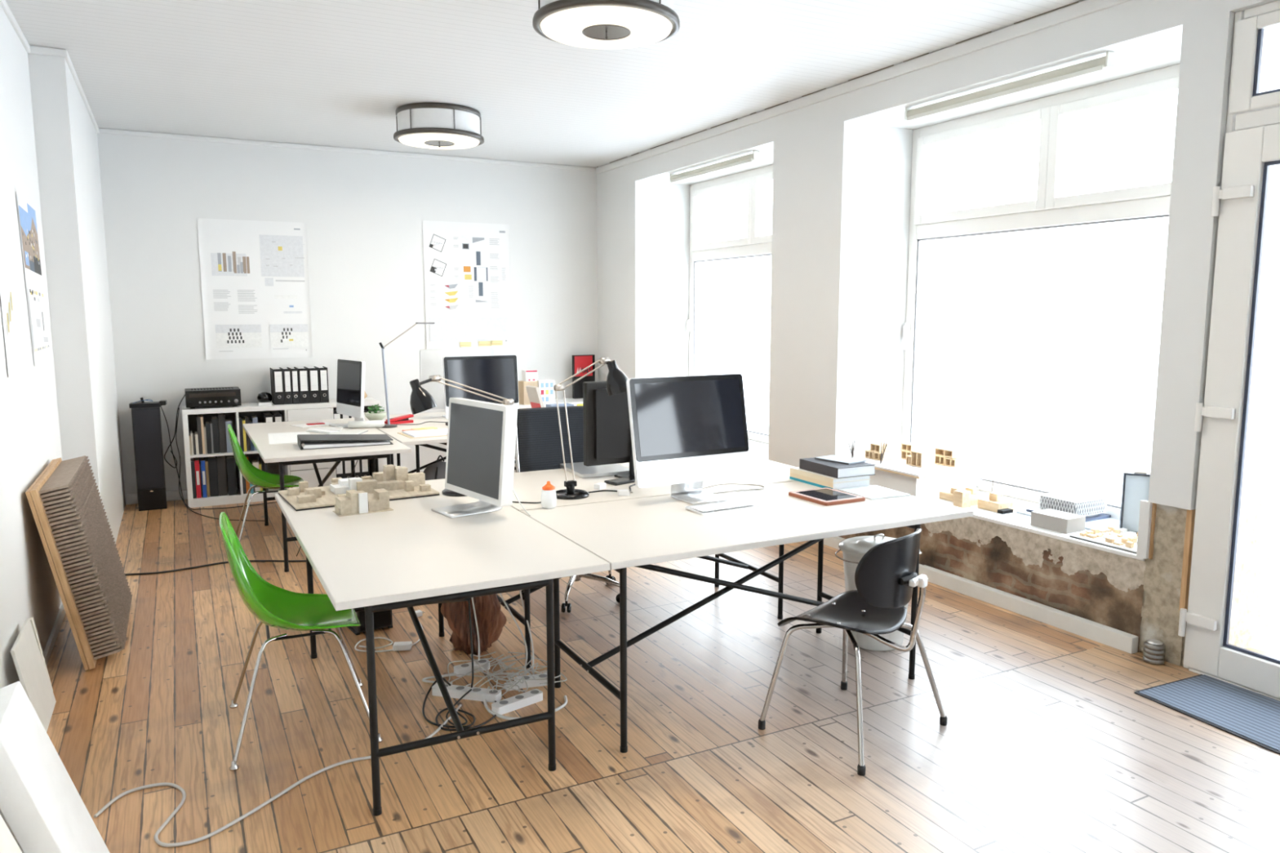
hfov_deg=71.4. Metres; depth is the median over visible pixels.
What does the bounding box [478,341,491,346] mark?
sticky note
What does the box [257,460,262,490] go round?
book
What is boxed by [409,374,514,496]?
desk lamp
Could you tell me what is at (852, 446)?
tree
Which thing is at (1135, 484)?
glass
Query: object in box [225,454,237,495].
book
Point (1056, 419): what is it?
ground
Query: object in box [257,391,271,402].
speaker
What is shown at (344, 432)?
paper sheet
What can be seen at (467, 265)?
poster
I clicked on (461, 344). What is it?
sticky note
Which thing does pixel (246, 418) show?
book
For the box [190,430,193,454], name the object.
book
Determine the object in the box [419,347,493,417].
computer
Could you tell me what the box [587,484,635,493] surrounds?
cable
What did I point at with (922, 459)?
model
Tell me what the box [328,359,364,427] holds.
computer
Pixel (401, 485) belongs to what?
model
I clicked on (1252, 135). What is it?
door
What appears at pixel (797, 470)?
book
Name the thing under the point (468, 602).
cable
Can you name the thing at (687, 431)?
computer
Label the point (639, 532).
desk
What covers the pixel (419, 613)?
plug adapter
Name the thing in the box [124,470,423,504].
baseboard
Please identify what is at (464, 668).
power strip
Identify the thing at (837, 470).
book
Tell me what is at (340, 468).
ring binder
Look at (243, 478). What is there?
book
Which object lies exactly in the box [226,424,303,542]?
shell chair
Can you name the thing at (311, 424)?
folder
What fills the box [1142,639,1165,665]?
metal canister
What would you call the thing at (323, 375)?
ring binder
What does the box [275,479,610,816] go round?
desk
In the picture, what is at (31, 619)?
wood strip
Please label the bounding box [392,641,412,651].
power adapter
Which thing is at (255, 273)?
poster
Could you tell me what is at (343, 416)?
ring binder
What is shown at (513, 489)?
cable
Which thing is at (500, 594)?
cable
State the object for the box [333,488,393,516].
model
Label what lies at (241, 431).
book
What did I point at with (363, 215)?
wall
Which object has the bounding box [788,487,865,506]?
tablet
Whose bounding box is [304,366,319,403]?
ring binder
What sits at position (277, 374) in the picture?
ring binder
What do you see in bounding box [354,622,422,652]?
cable
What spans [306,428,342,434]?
keyboard
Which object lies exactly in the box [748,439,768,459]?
trim
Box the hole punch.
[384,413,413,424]
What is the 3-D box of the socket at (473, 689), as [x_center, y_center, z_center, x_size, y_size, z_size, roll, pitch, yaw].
[-0.725,1.170,3.952,0.038,0.001,0.038,2,8,14]
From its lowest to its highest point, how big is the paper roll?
0.060 m
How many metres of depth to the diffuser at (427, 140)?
6.89 m
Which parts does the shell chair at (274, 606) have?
leg, leg, under frame, leg, leg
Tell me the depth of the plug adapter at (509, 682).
4.04 m
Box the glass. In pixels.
[1119,471,1150,534]
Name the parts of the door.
transom sash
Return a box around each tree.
[846,437,855,457]
[880,433,889,463]
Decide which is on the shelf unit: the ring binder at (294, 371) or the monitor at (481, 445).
the ring binder at (294, 371)
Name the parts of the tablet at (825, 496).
frame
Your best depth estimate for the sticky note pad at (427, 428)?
7.14 m
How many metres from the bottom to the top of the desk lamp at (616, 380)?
0.705 m
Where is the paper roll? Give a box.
[347,420,384,428]
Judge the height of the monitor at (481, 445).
0.514 m
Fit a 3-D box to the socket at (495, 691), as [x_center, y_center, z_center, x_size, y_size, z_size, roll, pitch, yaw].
[-0.647,1.172,3.932,0.038,0.001,0.038,2,8,14]
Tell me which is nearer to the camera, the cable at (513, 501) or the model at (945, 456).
the cable at (513, 501)
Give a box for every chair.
[218,511,382,771]
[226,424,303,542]
[515,405,619,613]
[758,528,947,776]
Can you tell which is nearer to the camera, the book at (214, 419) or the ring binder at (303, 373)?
the book at (214, 419)
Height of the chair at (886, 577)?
0.847 m
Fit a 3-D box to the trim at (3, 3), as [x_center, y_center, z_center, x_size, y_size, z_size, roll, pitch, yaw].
[-1.496,-1.700,1.214,0.038,0.045,9.100,-4,8,-27]
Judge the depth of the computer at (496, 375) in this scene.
7.22 m
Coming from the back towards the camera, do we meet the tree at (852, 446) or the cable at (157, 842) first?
the tree at (852, 446)
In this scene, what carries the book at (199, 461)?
on the shelf unit
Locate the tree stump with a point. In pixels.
(491, 620)
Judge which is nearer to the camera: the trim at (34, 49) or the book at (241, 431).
the trim at (34, 49)
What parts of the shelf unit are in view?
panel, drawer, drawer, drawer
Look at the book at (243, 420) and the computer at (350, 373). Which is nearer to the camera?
the computer at (350, 373)
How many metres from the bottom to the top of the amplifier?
0.159 m
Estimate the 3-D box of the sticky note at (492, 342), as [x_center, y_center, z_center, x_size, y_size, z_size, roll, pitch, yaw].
[-1.508,-0.880,9.370,0.130,0.050,0.002,-4,8,-27]
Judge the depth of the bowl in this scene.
7.67 m
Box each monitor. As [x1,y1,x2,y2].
[431,397,517,518]
[582,381,635,479]
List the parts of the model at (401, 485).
board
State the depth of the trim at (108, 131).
8.40 m
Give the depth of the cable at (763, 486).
4.75 m
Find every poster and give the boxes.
[0,185,21,377]
[15,191,51,366]
[196,217,312,359]
[422,220,511,349]
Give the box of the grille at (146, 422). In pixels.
[132,408,164,489]
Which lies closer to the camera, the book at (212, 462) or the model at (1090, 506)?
the model at (1090, 506)
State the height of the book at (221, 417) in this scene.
0.335 m
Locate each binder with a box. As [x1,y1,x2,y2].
[262,412,273,422]
[270,367,284,404]
[271,411,283,422]
[280,367,292,404]
[288,367,299,404]
[296,366,309,404]
[297,434,393,449]
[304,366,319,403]
[315,365,328,402]
[333,408,341,418]
[336,461,343,478]
[341,413,350,418]
[343,460,351,478]
[354,459,360,477]
[360,459,369,476]
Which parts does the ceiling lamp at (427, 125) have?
lamp shade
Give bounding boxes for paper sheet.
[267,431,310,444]
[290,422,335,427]
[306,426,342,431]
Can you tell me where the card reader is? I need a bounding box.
[604,477,635,485]
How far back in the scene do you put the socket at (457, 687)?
3.97 m
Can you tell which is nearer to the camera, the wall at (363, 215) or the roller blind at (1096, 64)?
the roller blind at (1096, 64)
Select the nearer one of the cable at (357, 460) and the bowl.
the cable at (357, 460)
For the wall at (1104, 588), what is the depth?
4.97 m
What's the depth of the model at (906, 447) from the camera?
6.32 m
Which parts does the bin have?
handle, lid, lid knob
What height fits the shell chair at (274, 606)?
0.900 m
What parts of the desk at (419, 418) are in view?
leg, leg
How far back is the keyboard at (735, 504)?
4.24 m
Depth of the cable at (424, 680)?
4.13 m
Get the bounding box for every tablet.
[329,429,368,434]
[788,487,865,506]
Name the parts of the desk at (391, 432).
leg, leg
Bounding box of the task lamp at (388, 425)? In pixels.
[378,322,435,427]
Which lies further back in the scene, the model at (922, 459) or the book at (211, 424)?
the book at (211, 424)
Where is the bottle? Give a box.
[541,480,556,509]
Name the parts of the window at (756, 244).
handle, sash, sash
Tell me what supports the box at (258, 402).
on the shelf unit
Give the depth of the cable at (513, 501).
4.38 m
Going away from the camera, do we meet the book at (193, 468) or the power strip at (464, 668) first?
the power strip at (464, 668)
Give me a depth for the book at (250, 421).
8.04 m
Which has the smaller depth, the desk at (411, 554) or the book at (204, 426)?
the desk at (411, 554)
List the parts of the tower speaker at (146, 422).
plinth panel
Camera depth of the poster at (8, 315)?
4.05 m
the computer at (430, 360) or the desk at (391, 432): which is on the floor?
the desk at (391, 432)
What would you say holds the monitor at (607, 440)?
on the desk at (527, 486)
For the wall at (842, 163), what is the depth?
6.32 m
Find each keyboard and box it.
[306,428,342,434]
[684,498,759,515]
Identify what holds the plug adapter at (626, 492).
on the desk at (527, 486)
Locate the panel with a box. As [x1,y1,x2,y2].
[10,617,56,732]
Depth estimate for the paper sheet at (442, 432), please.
6.82 m
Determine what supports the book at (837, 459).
on the book at (837, 470)
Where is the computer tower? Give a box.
[346,609,392,635]
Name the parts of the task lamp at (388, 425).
arm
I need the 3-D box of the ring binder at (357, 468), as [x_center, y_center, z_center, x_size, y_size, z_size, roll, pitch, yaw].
[-2.762,0.377,8.599,0.075,0.320,0.290,-4,8,-27]
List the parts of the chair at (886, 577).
leg, seat, leg, backrest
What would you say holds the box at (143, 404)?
on the tower speaker at (146, 422)
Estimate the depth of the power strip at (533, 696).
3.85 m
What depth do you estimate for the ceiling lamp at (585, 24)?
4.10 m
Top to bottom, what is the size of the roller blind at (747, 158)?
0.088 m
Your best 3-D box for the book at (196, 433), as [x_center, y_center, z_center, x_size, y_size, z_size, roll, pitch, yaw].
[-3.949,0.144,7.935,0.020,0.180,0.235,-4,8,-27]
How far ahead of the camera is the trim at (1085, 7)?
5.61 m
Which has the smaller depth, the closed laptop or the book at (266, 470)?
the closed laptop
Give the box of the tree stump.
[440,594,506,655]
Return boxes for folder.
[306,422,324,425]
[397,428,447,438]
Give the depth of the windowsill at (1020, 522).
5.18 m
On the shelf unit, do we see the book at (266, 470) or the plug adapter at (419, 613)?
the book at (266, 470)
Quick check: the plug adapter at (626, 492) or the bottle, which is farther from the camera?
the plug adapter at (626, 492)
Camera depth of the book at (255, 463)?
8.09 m
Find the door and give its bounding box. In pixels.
[1177,0,1279,701]
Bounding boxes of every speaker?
[131,407,167,511]
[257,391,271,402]
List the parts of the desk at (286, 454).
leg, rail, leg, rail, rail, leg, leg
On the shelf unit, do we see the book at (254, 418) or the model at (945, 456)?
the book at (254, 418)
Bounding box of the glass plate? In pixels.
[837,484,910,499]
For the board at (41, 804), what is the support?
on the floor
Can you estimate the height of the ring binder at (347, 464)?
0.320 m
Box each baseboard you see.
[43,603,65,665]
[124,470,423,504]
[618,462,1138,653]
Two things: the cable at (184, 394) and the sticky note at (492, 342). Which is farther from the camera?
the sticky note at (492, 342)
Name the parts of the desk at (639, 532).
leg, rail, leg, leg, rail, rail, leg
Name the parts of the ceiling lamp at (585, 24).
lamp shade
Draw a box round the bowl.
[364,411,386,420]
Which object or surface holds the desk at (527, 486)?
on the floor
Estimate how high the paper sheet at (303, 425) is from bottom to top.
0.003 m
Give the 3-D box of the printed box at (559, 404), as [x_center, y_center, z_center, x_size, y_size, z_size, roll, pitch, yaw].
[-0.730,-0.152,8.117,0.220,0.100,0.141,-4,8,-27]
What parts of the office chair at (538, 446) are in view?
rail, backrest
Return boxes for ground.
[702,342,1279,601]
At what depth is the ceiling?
5.60 m
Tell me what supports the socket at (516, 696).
attached to the power strip at (533, 696)
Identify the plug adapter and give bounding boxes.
[409,609,425,617]
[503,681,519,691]
[594,482,606,489]
[617,488,632,496]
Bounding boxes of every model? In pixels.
[278,464,439,511]
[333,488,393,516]
[864,442,892,461]
[900,442,919,459]
[906,449,930,467]
[934,447,964,467]
[939,486,1014,514]
[1016,490,1119,530]
[1069,526,1137,553]
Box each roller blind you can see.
[669,150,759,182]
[904,50,1115,120]
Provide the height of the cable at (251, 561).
0.012 m
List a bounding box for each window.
[686,164,773,443]
[902,63,1179,519]
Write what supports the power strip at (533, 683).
on the floor
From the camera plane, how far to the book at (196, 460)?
7.86 m
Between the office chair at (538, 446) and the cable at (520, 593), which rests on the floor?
the office chair at (538, 446)
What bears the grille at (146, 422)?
attached to the tower speaker at (146, 422)
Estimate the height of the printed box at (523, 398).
0.235 m
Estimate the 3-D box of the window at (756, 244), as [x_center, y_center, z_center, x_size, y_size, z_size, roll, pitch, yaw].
[1.066,-1.118,8.327,0.125,2.510,2.330,-4,8,-27]
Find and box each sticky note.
[459,342,471,346]
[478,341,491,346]
[490,340,502,345]
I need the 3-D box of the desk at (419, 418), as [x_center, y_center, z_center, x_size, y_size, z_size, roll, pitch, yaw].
[-1.492,0.282,8.147,1.938,0.767,0.905,-4,8,-27]
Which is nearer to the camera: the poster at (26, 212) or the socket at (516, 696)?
the socket at (516, 696)
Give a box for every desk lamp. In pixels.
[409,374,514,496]
[553,357,628,499]
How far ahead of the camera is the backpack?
6.81 m
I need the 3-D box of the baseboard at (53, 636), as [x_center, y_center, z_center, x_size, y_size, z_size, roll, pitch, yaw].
[-1.479,1.482,1.624,0.020,0.050,9.090,-4,8,-27]
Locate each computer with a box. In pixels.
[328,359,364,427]
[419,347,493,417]
[442,355,519,419]
[626,373,751,505]
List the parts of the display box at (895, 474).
plate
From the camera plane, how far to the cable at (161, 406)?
7.84 m
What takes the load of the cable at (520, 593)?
hanging from the desk at (527, 486)
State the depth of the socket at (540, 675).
4.10 m
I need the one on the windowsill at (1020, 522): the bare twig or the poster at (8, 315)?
the bare twig
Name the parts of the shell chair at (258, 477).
leg, leg, under frame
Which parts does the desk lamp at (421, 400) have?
lamp shade, arm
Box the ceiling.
[5,0,1084,167]
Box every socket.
[456,686,464,689]
[472,688,480,691]
[488,689,497,693]
[499,700,508,704]
[515,695,524,698]
[530,690,538,693]
[538,674,546,677]
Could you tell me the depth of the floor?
3.62 m
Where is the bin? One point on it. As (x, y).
(854, 548)
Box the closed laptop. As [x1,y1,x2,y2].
[560,462,629,477]
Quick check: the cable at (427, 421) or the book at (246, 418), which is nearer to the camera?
the cable at (427, 421)
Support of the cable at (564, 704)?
on the floor
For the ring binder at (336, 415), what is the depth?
8.34 m
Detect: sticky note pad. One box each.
[411,427,426,430]
[423,426,437,429]
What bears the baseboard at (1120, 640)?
attached to the wall at (1104, 588)
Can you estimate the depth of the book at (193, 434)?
7.82 m
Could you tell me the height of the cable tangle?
0.069 m
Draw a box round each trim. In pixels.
[0,0,31,53]
[29,44,98,133]
[98,128,596,171]
[595,0,1130,174]
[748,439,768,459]
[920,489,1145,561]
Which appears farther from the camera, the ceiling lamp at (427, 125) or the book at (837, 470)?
the ceiling lamp at (427, 125)
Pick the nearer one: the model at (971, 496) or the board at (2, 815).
the board at (2, 815)
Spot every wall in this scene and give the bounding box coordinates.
[0,4,125,688]
[97,133,598,494]
[596,0,1279,559]
[620,462,1146,652]
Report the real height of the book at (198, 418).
0.330 m
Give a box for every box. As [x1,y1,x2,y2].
[128,397,167,408]
[257,401,271,405]
[517,380,537,404]
[521,369,537,381]
[537,379,555,404]
[546,403,573,407]
[844,451,987,497]
[1030,508,1085,533]
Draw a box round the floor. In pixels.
[46,499,1279,852]
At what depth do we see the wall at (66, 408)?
5.30 m
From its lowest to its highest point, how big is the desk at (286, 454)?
0.767 m
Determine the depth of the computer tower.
4.78 m
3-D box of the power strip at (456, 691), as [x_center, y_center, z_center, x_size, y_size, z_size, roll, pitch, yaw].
[-0.773,1.186,3.967,0.320,0.037,0.055,2,8,14]
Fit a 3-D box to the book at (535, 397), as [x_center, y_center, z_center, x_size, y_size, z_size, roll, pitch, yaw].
[-0.946,-0.235,8.105,0.103,0.268,0.220,-5,9,-32]
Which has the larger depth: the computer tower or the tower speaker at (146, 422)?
the tower speaker at (146, 422)
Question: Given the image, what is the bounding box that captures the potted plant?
[364,404,386,420]
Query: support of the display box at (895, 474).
on the windowsill at (1020, 522)
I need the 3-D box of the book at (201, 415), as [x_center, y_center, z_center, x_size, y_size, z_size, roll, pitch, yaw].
[-3.900,0.068,7.940,0.018,0.330,0.218,-4,8,-27]
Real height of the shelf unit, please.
0.865 m
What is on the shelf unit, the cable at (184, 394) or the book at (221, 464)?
the book at (221, 464)
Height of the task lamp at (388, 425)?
0.852 m
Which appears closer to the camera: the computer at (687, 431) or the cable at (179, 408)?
the computer at (687, 431)
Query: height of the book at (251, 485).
0.250 m
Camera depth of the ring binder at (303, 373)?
8.21 m
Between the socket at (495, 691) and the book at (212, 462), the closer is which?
the socket at (495, 691)
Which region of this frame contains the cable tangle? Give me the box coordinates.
[441,651,567,696]
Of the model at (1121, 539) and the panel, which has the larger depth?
the model at (1121, 539)
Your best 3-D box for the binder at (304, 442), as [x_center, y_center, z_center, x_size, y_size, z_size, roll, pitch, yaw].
[-2.104,0.093,6.355,0.620,0.068,0.312,-3,8,-24]
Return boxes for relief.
[25,455,132,670]
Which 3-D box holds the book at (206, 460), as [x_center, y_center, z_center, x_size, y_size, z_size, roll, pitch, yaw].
[-3.886,0.457,7.995,0.022,0.320,0.215,-4,8,-27]
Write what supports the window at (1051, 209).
in the wall at (842, 163)
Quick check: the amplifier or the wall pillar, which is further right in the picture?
the wall pillar
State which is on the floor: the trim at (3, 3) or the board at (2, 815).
the board at (2, 815)
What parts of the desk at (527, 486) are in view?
rail, leg, leg, rail, leg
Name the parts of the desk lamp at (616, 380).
arm, arm, lamp shade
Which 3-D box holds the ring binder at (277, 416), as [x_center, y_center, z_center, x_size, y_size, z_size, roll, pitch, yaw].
[-3.356,0.033,8.243,0.075,0.320,0.290,-4,8,-27]
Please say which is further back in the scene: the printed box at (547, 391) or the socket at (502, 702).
the printed box at (547, 391)
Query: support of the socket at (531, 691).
attached to the power strip at (533, 696)
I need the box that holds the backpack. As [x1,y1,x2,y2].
[422,455,445,480]
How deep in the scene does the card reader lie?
4.87 m
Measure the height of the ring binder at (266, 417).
0.320 m
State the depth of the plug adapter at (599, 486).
4.72 m
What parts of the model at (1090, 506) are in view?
grey plate, dark plate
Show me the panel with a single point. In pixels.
(25, 653)
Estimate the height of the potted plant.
0.143 m
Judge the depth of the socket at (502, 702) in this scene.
3.83 m
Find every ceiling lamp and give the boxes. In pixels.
[393,102,484,149]
[532,0,679,48]
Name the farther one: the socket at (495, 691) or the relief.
the relief
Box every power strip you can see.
[431,683,501,702]
[453,658,489,676]
[491,688,542,715]
[514,673,546,688]
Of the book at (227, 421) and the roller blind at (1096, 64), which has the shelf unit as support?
the book at (227, 421)
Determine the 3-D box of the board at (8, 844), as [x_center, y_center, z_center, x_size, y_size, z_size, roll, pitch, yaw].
[-1.499,1.162,2.113,0.205,0.558,0.440,-4,8,-27]
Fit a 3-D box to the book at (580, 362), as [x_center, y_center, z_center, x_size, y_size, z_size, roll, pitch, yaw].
[-0.617,-0.548,9.750,0.260,0.470,0.041,-5,9,-31]
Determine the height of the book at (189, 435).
0.170 m
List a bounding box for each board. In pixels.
[0,681,109,852]
[0,811,23,852]
[0,814,22,852]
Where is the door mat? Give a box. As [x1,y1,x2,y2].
[1134,674,1279,755]
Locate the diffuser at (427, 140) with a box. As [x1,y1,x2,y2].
[398,133,479,149]
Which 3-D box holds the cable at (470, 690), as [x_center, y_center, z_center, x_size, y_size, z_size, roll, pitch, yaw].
[-0.777,1.202,3.808,0.096,0.041,0.284,-1,7,-6]
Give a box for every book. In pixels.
[188,433,191,454]
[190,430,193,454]
[190,458,196,498]
[192,433,195,454]
[194,431,199,454]
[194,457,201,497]
[195,414,202,454]
[199,461,203,497]
[200,414,204,453]
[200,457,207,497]
[203,424,207,453]
[204,421,212,453]
[204,457,209,497]
[207,456,218,496]
[209,421,213,453]
[210,415,220,453]
[216,455,227,496]
[217,413,226,453]
[225,419,232,453]
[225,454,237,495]
[238,416,244,451]
[242,417,246,451]
[242,475,246,493]
[243,415,250,451]
[244,453,250,493]
[248,419,254,451]
[249,462,253,493]
[250,415,257,450]
[250,458,260,491]
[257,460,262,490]
[258,455,268,491]
[525,385,544,408]
[572,354,595,398]
[789,471,870,489]
[790,466,871,483]
[799,457,875,478]
[814,454,866,464]
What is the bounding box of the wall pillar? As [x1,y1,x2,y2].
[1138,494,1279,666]
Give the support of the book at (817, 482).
on the desk at (639, 532)
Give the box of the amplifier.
[184,386,241,408]
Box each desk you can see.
[242,417,411,572]
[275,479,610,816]
[364,406,546,473]
[377,423,515,472]
[496,455,795,668]
[520,480,973,753]
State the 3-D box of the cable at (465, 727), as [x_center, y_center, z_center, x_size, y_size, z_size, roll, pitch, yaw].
[-0.809,1.197,3.822,0.419,0.057,0.321,4,8,27]
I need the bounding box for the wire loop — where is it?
[133,399,152,403]
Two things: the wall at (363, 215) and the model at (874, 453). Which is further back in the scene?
the wall at (363, 215)
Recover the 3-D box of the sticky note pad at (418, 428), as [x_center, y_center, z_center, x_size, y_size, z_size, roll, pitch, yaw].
[-1.761,0.024,7.101,0.100,0.012,0.090,-5,9,-35]
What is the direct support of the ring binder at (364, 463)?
on the shelf unit
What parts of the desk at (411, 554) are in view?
leg, rail, leg, leg, rail, rail, leg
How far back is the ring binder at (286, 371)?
8.15 m
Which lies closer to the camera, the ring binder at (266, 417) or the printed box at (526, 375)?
the ring binder at (266, 417)
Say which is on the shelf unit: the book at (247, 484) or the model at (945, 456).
the book at (247, 484)
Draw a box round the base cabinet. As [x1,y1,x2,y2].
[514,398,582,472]
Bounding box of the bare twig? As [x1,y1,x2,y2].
[990,444,995,492]
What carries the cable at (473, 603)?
hanging from the desk at (411, 554)
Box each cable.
[93,704,462,847]
[124,560,306,575]
[160,406,264,521]
[164,394,185,467]
[175,408,276,510]
[296,460,357,556]
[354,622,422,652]
[396,421,445,425]
[422,673,456,684]
[422,677,496,731]
[445,688,471,725]
[467,600,473,688]
[471,597,479,661]
[483,686,567,719]
[499,593,527,669]
[512,488,530,515]
[512,501,541,503]
[519,590,533,673]
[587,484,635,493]
[702,483,764,493]
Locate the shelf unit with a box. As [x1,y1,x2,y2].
[181,397,382,507]
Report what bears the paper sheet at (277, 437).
on the desk at (286, 454)
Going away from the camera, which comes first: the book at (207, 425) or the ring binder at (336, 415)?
the book at (207, 425)
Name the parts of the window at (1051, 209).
handle, sash, sash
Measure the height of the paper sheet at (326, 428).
0.006 m
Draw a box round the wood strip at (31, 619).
[29,617,53,690]
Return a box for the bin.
[835,533,922,651]

